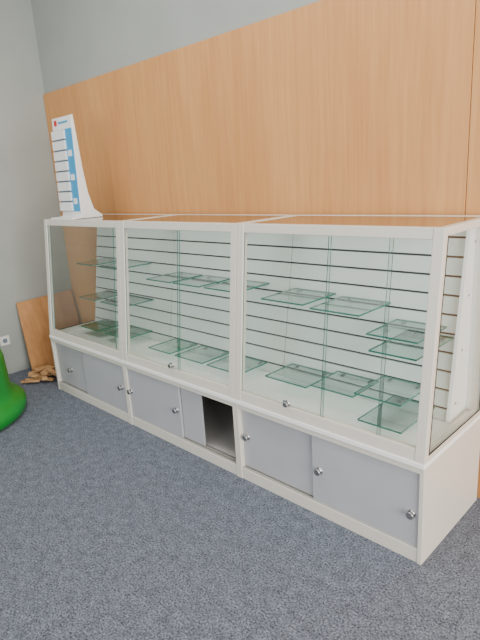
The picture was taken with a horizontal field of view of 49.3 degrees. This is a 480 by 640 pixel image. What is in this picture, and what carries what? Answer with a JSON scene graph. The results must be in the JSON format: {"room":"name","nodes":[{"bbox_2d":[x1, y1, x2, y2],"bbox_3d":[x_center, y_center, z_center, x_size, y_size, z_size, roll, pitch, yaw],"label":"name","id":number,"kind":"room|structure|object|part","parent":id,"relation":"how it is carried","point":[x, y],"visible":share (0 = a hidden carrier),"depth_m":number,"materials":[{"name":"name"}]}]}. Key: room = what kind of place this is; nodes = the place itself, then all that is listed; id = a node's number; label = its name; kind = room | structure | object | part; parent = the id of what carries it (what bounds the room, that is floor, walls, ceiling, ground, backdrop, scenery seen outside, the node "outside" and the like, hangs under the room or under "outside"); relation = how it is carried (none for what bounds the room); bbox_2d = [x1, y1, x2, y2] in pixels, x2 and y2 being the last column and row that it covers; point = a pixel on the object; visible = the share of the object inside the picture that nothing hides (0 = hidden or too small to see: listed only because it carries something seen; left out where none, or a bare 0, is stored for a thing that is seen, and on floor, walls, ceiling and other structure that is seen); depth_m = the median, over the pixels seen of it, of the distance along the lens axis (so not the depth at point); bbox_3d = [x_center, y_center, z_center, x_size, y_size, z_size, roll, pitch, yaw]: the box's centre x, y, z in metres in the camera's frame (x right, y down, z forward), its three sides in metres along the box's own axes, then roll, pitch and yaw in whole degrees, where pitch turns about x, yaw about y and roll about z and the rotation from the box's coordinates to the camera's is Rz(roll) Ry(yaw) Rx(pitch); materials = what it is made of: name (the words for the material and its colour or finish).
{"room":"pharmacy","nodes":[
{"label":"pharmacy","id":0,"kind":"room"},
{"bbox_2d":[0,0,72,373],"bbox_3d":[-4.290,-0.418,2.015,0.100,3.300,7.600,11,21,43],"label":"wall","id":1,"kind":"structure","parent":0,"point":[28,188],"depth_m":4.37,"materials":[{"name":"grey paint"}]},
{"bbox_2d":[0,335,9,345],"bbox_3d":[-1.998,0.176,4.442,0.010,0.080,0.080,11,21,43],"label":"wall socket","id":2,"kind":"object","parent":1,"relation":"attached to","point":[4,340],"visible":1,"depth_m":4.44,"materials":[{"name":"white plastic"}]},
{"bbox_2d":[31,0,320,93],"bbox_3d":[1.336,-0.728,1.835,8.290,3.300,0.150,11,21,43],"label":"wall","id":3,"kind":"structure","parent":0,"point":[78,41],"depth_m":3.51,"materials":[{"name":"grey paint"}]},
{"bbox_2d":[43,53,181,323],"bbox_3d":[-0.974,-0.671,4.105,1.686,2.283,0.017,11,21,43],"label":"board","id":4,"kind":"object","parent":3,"relation":"attached to","point":[123,117],"visible":0.49,"depth_m":3.79,"materials":[{"name":"brown wood"}]},
{"bbox_2d":[167,0,475,214],"bbox_3d":[0.294,-0.420,2.886,1.867,2.283,0.017,11,21,43],"label":"board","id":5,"kind":"object","parent":3,"relation":"attached to","point":[323,107],"visible":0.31,"depth_m":2.52,"materials":[{"name":"brown wood"}]},
{"bbox_2d":[465,0,479,497],"bbox_3d":[1.633,-0.154,1.599,1.880,2.283,0.017,11,21,43],"label":"board","id":6,"kind":"object","parent":3,"relation":"attached to","point":[473,176],"visible":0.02,"depth_m":2.10,"materials":[{"name":"brown wood"}]},
{"bbox_2d":[0,368,479,639],"bbox_3d":[-1.211,1.781,-0.297,8.290,0.100,7.750,11,21,43],"label":"floor","id":7,"kind":"structure","parent":0,"point":[111,529],"depth_m":2.17,"materials":[{"name":"carpet"}]},
{"bbox_2d":[0,349,26,430],"bbox_3d":[-2.093,0.487,3.569,1.140,0.470,1.140,11,21,43],"label":"seat","id":8,"kind":"object","parent":7,"relation":"on","point":[13,398],"visible":1,"depth_m":3.59,"materials":[{"name":"green plastic"}]},
{"bbox_2d":[21,365,56,382],"bbox_3d":[-1.591,0.452,4.277,0.306,0.105,0.337,11,21,43],"label":"pile","id":9,"kind":"object","parent":7,"relation":"on","point":[48,370],"visible":0.81,"depth_m":4.26,"materials":[{"name":"brown wood"}]},
{"bbox_2d":[16,289,79,372],"bbox_3d":[-1.657,0.093,4.623,0.184,0.623,0.540,11,21,43],"label":"plywood sheet","id":10,"kind":"object","parent":7,"relation":"on","point":[33,313],"visible":0.54,"depth_m":4.55,"materials":[{"name":"brown wood"}]},
{"bbox_2d":[44,214,175,423],"bbox_3d":[-0.922,-0.079,3.783,0.998,1.305,0.576,11,21,43],"label":"display cabinet","id":11,"kind":"object","parent":7,"relation":"on","point":[88,356],"visible":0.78,"depth_m":3.71,"materials":[{"name":"beige paint"}]},
{"bbox_3d":[-1.073,-0.246,3.579,0.895,0.777,0.092,11,21,43],"label":"glass","id":12,"kind":"part","parent":11,"relation":"part of","materials":[{"name":"teal"}]},
{"bbox_3d":[-1.233,0.347,3.896,0.481,0.328,0.013,11,21,43],"label":"sliding door","id":13,"kind":"part","parent":11,"relation":"part of","materials":[{"name":"grey laminate"}]},
{"bbox_2d":[51,114,101,219],"bbox_3d":[-1.190,-1.064,3.671,0.310,0.684,0.250,11,21,43],"label":"display stand","id":14,"kind":"object","parent":11,"relation":"on","point":[76,203],"visible":1,"depth_m":3.63,"materials":[{"name":"white plastic"}]},
{"bbox_2d":[51,217,78,219],"bbox_3d":[-1.239,-0.718,3.691,0.310,0.012,0.050,11,21,43],"label":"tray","id":15,"kind":"object","parent":14,"relation":"on","point":[58,218],"depth_m":3.65,"materials":[{"name":"white plastic"}]},
{"bbox_3d":[-1.250,0.042,4.172,0.030,0.022,0.500,11,21,43],"label":"rail","id":16,"kind":"part","parent":11,"relation":"part of","materials":[{"name":"beige paint"}]},
{"bbox_3d":[-1.100,-0.248,3.592,0.872,0.777,0.092,11,21,43],"label":"glass","id":17,"kind":"part","parent":11,"relation":"part of","materials":[{"name":"teal"}]},
{"bbox_2d":[77,258,116,265],"bbox_3d":[-1.032,-0.428,3.872,0.220,0.016,0.271,11,21,43],"label":"glass shelf","id":18,"kind":"object","parent":11,"relation":"attached to","point":[105,260],"depth_m":3.84,"materials":[{"name":"teal"}]},
{"bbox_2d":[79,290,117,300],"bbox_3d":[-1.039,-0.180,3.916,0.220,0.016,0.248,11,21,43],"label":"glass shelf","id":19,"kind":"object","parent":11,"relation":"attached to","point":[110,293],"depth_m":4.00,"materials":[{"name":"teal"}]},
{"bbox_2d":[81,319,117,331],"bbox_3d":[-1.035,0.041,3.943,0.250,0.016,0.230,11,21,43],"label":"glass shelf","id":20,"kind":"object","parent":11,"relation":"attached to","point":[108,321],"depth_m":4.03,"materials":[{"name":"teal"}]},
{"bbox_3d":[-0.920,0.415,3.572,0.529,0.328,0.013,11,21,43],"label":"sliding door","id":21,"kind":"part","parent":11,"relation":"part of","materials":[{"name":"grey laminate"}]},
{"bbox_3d":[-0.930,-0.294,3.730,0.998,0.862,0.560,11,21,43],"label":"frame","id":22,"kind":"part","parent":11,"relation":"part of","materials":[{"name":"beige paint"}]},
{"bbox_3d":[-0.922,-0.715,3.651,0.936,0.006,0.402,11,21,43],"label":"glass","id":23,"kind":"part","parent":11,"relation":"part of","materials":[{"name":"clear glass"}]},
{"bbox_2d":[98,260,151,269],"bbox_3d":[-0.803,-0.383,3.652,0.260,0.016,0.271,11,21,43],"label":"glass shelf","id":24,"kind":"object","parent":11,"relation":"attached to","point":[131,263],"depth_m":3.66,"materials":[{"name":"teal"}]},
{"bbox_2d":[100,295,153,305],"bbox_3d":[-0.796,-0.132,3.683,0.300,0.016,0.248,11,21,43],"label":"glass shelf","id":25,"kind":"object","parent":11,"relation":"attached to","point":[149,299],"depth_m":3.73,"materials":[{"name":"teal"}]},
{"bbox_2d":[103,325,152,337],"bbox_3d":[-0.796,0.088,3.714,0.280,0.016,0.230,11,21,43],"label":"glass shelf","id":26,"kind":"object","parent":11,"relation":"attached to","point":[144,329],"depth_m":3.76,"materials":[{"name":"teal"}]},
{"bbox_2d":[120,214,296,476],"bbox_3d":[-0.208,0.063,3.097,0.998,1.305,0.576,11,21,43],"label":"display cabinet","id":27,"kind":"object","parent":7,"relation":"on","point":[185,387],"visible":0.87,"depth_m":3.06,"materials":[{"name":"beige paint"}]},
{"bbox_3d":[-0.513,-0.132,3.027,0.517,0.777,0.092,11,21,43],"label":"glass","id":28,"kind":"part","parent":27,"relation":"part of","materials":[{"name":"teal"}]},
{"bbox_3d":[-0.521,0.494,3.188,0.511,0.328,0.013,11,21,43],"label":"sliding door","id":29,"kind":"part","parent":27,"relation":"part of","materials":[{"name":"grey laminate"}]},
{"bbox_2d":[148,338,196,353],"bbox_3d":[-0.432,0.170,3.366,0.220,0.016,0.228,11,21,43],"label":"glass shelf","id":30,"kind":"object","parent":27,"relation":"attached to","point":[188,342],"depth_m":3.42,"materials":[{"name":"teal"}]},
{"bbox_2d":[146,272,202,282],"bbox_3d":[-0.411,-0.265,3.283,0.240,0.016,0.264,11,21,43],"label":"glass shelf","id":31,"kind":"object","parent":27,"relation":"attached to","point":[187,275],"depth_m":3.29,"materials":[{"name":"teal"}]},
{"bbox_3d":[-0.191,-0.071,2.732,0.425,0.777,0.092,11,21,43],"label":"glass","id":32,"kind":"part","parent":27,"relation":"part of","materials":[{"name":"teal"}]},
{"bbox_3d":[-0.273,0.537,2.972,0.190,0.328,0.013,11,21,43],"label":"sliding door","id":33,"kind":"part","parent":27,"relation":"part of","materials":[{"name":"grey laminate"}]},
{"bbox_2d":[173,275,229,287],"bbox_3d":[-0.222,-0.228,3.101,0.230,0.016,0.264,11,21,43],"label":"glass shelf","id":34,"kind":"object","parent":27,"relation":"attached to","point":[213,278],"depth_m":3.17,"materials":[{"name":"teal"}]},
{"bbox_2d":[175,345,228,363],"bbox_3d":[-0.228,0.211,3.170,0.250,0.016,0.228,11,21,43],"label":"glass shelf","id":35,"kind":"object","parent":27,"relation":"attached to","point":[221,351],"depth_m":3.23,"materials":[{"name":"teal"}]},
{"bbox_3d":[-0.209,-0.574,2.965,0.936,0.006,0.402,11,21,43],"label":"glass","id":36,"kind":"part","parent":27,"relation":"part of","materials":[{"name":"clear glass"}]},
{"bbox_2d":[203,280,269,291],"bbox_3d":[-0.018,-0.188,2.906,0.260,0.016,0.264,11,21,43],"label":"glass shelf","id":37,"kind":"object","parent":27,"relation":"attached to","point":[265,284],"depth_m":2.94,"materials":[{"name":"teal"}]},
{"bbox_2d":[207,356,266,372],"bbox_3d":[-0.018,0.252,2.968,0.260,0.016,0.228,11,21,43],"label":"glass shelf","id":38,"kind":"object","parent":27,"relation":"attached to","point":[260,361],"depth_m":3.00,"materials":[{"name":"teal"}]},
{"bbox_2d":[234,214,479,564],"bbox_3d":[0.505,0.204,2.410,0.998,1.305,0.576,11,21,43],"label":"display cabinet","id":39,"kind":"object","parent":7,"relation":"on","point":[373,413],"visible":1,"depth_m":2.32,"materials":[{"name":"beige paint"}]},
{"bbox_3d":[0.205,0.632,2.513,0.511,0.328,0.013,11,21,43],"label":"sliding door","id":40,"kind":"part","parent":39,"relation":"part of","materials":[{"name":"grey laminate"}]},
{"bbox_3d":[0.190,0.008,2.352,0.487,0.777,0.092,11,21,43],"label":"glass","id":41,"kind":"part","parent":39,"relation":"part of","materials":[{"name":"teal"}]},
{"bbox_2d":[265,363,331,388],"bbox_3d":[0.300,0.284,2.663,0.260,0.016,0.223,11,21,43],"label":"glass shelf","id":42,"kind":"object","parent":39,"relation":"attached to","point":[314,369],"depth_m":2.73,"materials":[{"name":"teal"}]},
{"bbox_2d":[261,288,335,305],"bbox_3d":[0.292,-0.114,2.602,0.260,0.016,0.273,11,21,43],"label":"glass shelf","id":43,"kind":"object","parent":39,"relation":"attached to","point":[315,292],"depth_m":2.67,"materials":[{"name":"teal"}]},
{"bbox_2d":[311,371,378,397],"bbox_3d":[0.496,0.303,2.470,0.230,0.016,0.227,11,21,43],"label":"glass shelf","id":44,"kind":"object","parent":39,"relation":"attached to","point":[356,376],"depth_m":2.53,"materials":[{"name":"teal"}]},
{"bbox_2d":[310,296,390,316],"bbox_3d":[0.506,-0.062,2.399,0.260,0.016,0.271,11,21,43],"label":"glass shelf","id":45,"kind":"object","parent":39,"relation":"attached to","point":[377,302],"depth_m":2.46,"materials":[{"name":"teal"}]},
{"bbox_3d":[0.460,0.058,2.106,0.290,0.777,0.092,11,21,43],"label":"glass","id":46,"kind":"part","parent":39,"relation":"part of","materials":[{"name":"teal"}]},
{"bbox_3d":[0.505,-0.432,2.279,0.936,0.006,0.402,11,21,43],"label":"glass","id":47,"kind":"part","parent":39,"relation":"part of","materials":[{"name":"clear glass"}]},
{"bbox_3d":[0.514,0.700,2.193,0.509,0.328,0.013,11,21,43],"label":"sliding door","id":48,"kind":"part","parent":39,"relation":"part of","materials":[{"name":"grey laminate"}]},
{"bbox_3d":[0.608,0.091,1.950,0.165,0.777,0.092,11,21,43],"label":"glass","id":49,"kind":"part","parent":39,"relation":"part of","materials":[{"name":"teal"}]},
{"bbox_2d":[354,375,420,406],"bbox_3d":[0.664,0.311,2.289,0.220,0.016,0.252,11,21,43],"label":"glass shelf","id":50,"kind":"object","parent":39,"relation":"attached to","point":[403,381],"depth_m":2.37,"materials":[{"name":"teal"}]},
{"bbox_2d":[357,395,434,433],"bbox_3d":[0.675,0.404,2.248,0.200,0.016,0.308,11,21,43],"label":"glass shelf","id":51,"kind":"object","parent":39,"relation":"attached to","point":[399,399],"depth_m":2.35,"materials":[{"name":"teal"}]},
{"bbox_2d":[366,319,446,343],"bbox_3d":[0.706,0.048,2.214,0.230,0.016,0.269,11,21,43],"label":"glass shelf","id":52,"kind":"object","parent":39,"relation":"attached to","point":[411,323],"depth_m":2.30,"materials":[{"name":"teal"}]},
{"bbox_2d":[368,329,453,360],"bbox_3d":[0.712,0.103,2.162,0.205,0.016,0.342,11,21,43],"label":"glass shelf","id":53,"kind":"object","parent":39,"relation":"attached to","point":[446,337],"depth_m":2.23,"materials":[{"name":"teal"}]},
{"bbox_3d":[0.869,0.462,2.136,0.030,0.022,0.500,11,21,43],"label":"rail","id":54,"kind":"part","parent":39,"relation":"part of","materials":[{"name":"beige paint"}]},
{"bbox_3d":[0.942,0.025,2.183,0.052,0.825,0.190,11,21,43],"label":"slatwall panel","id":55,"kind":"part","parent":39,"relation":"part of","materials":[{"name":"white"}]}
]}

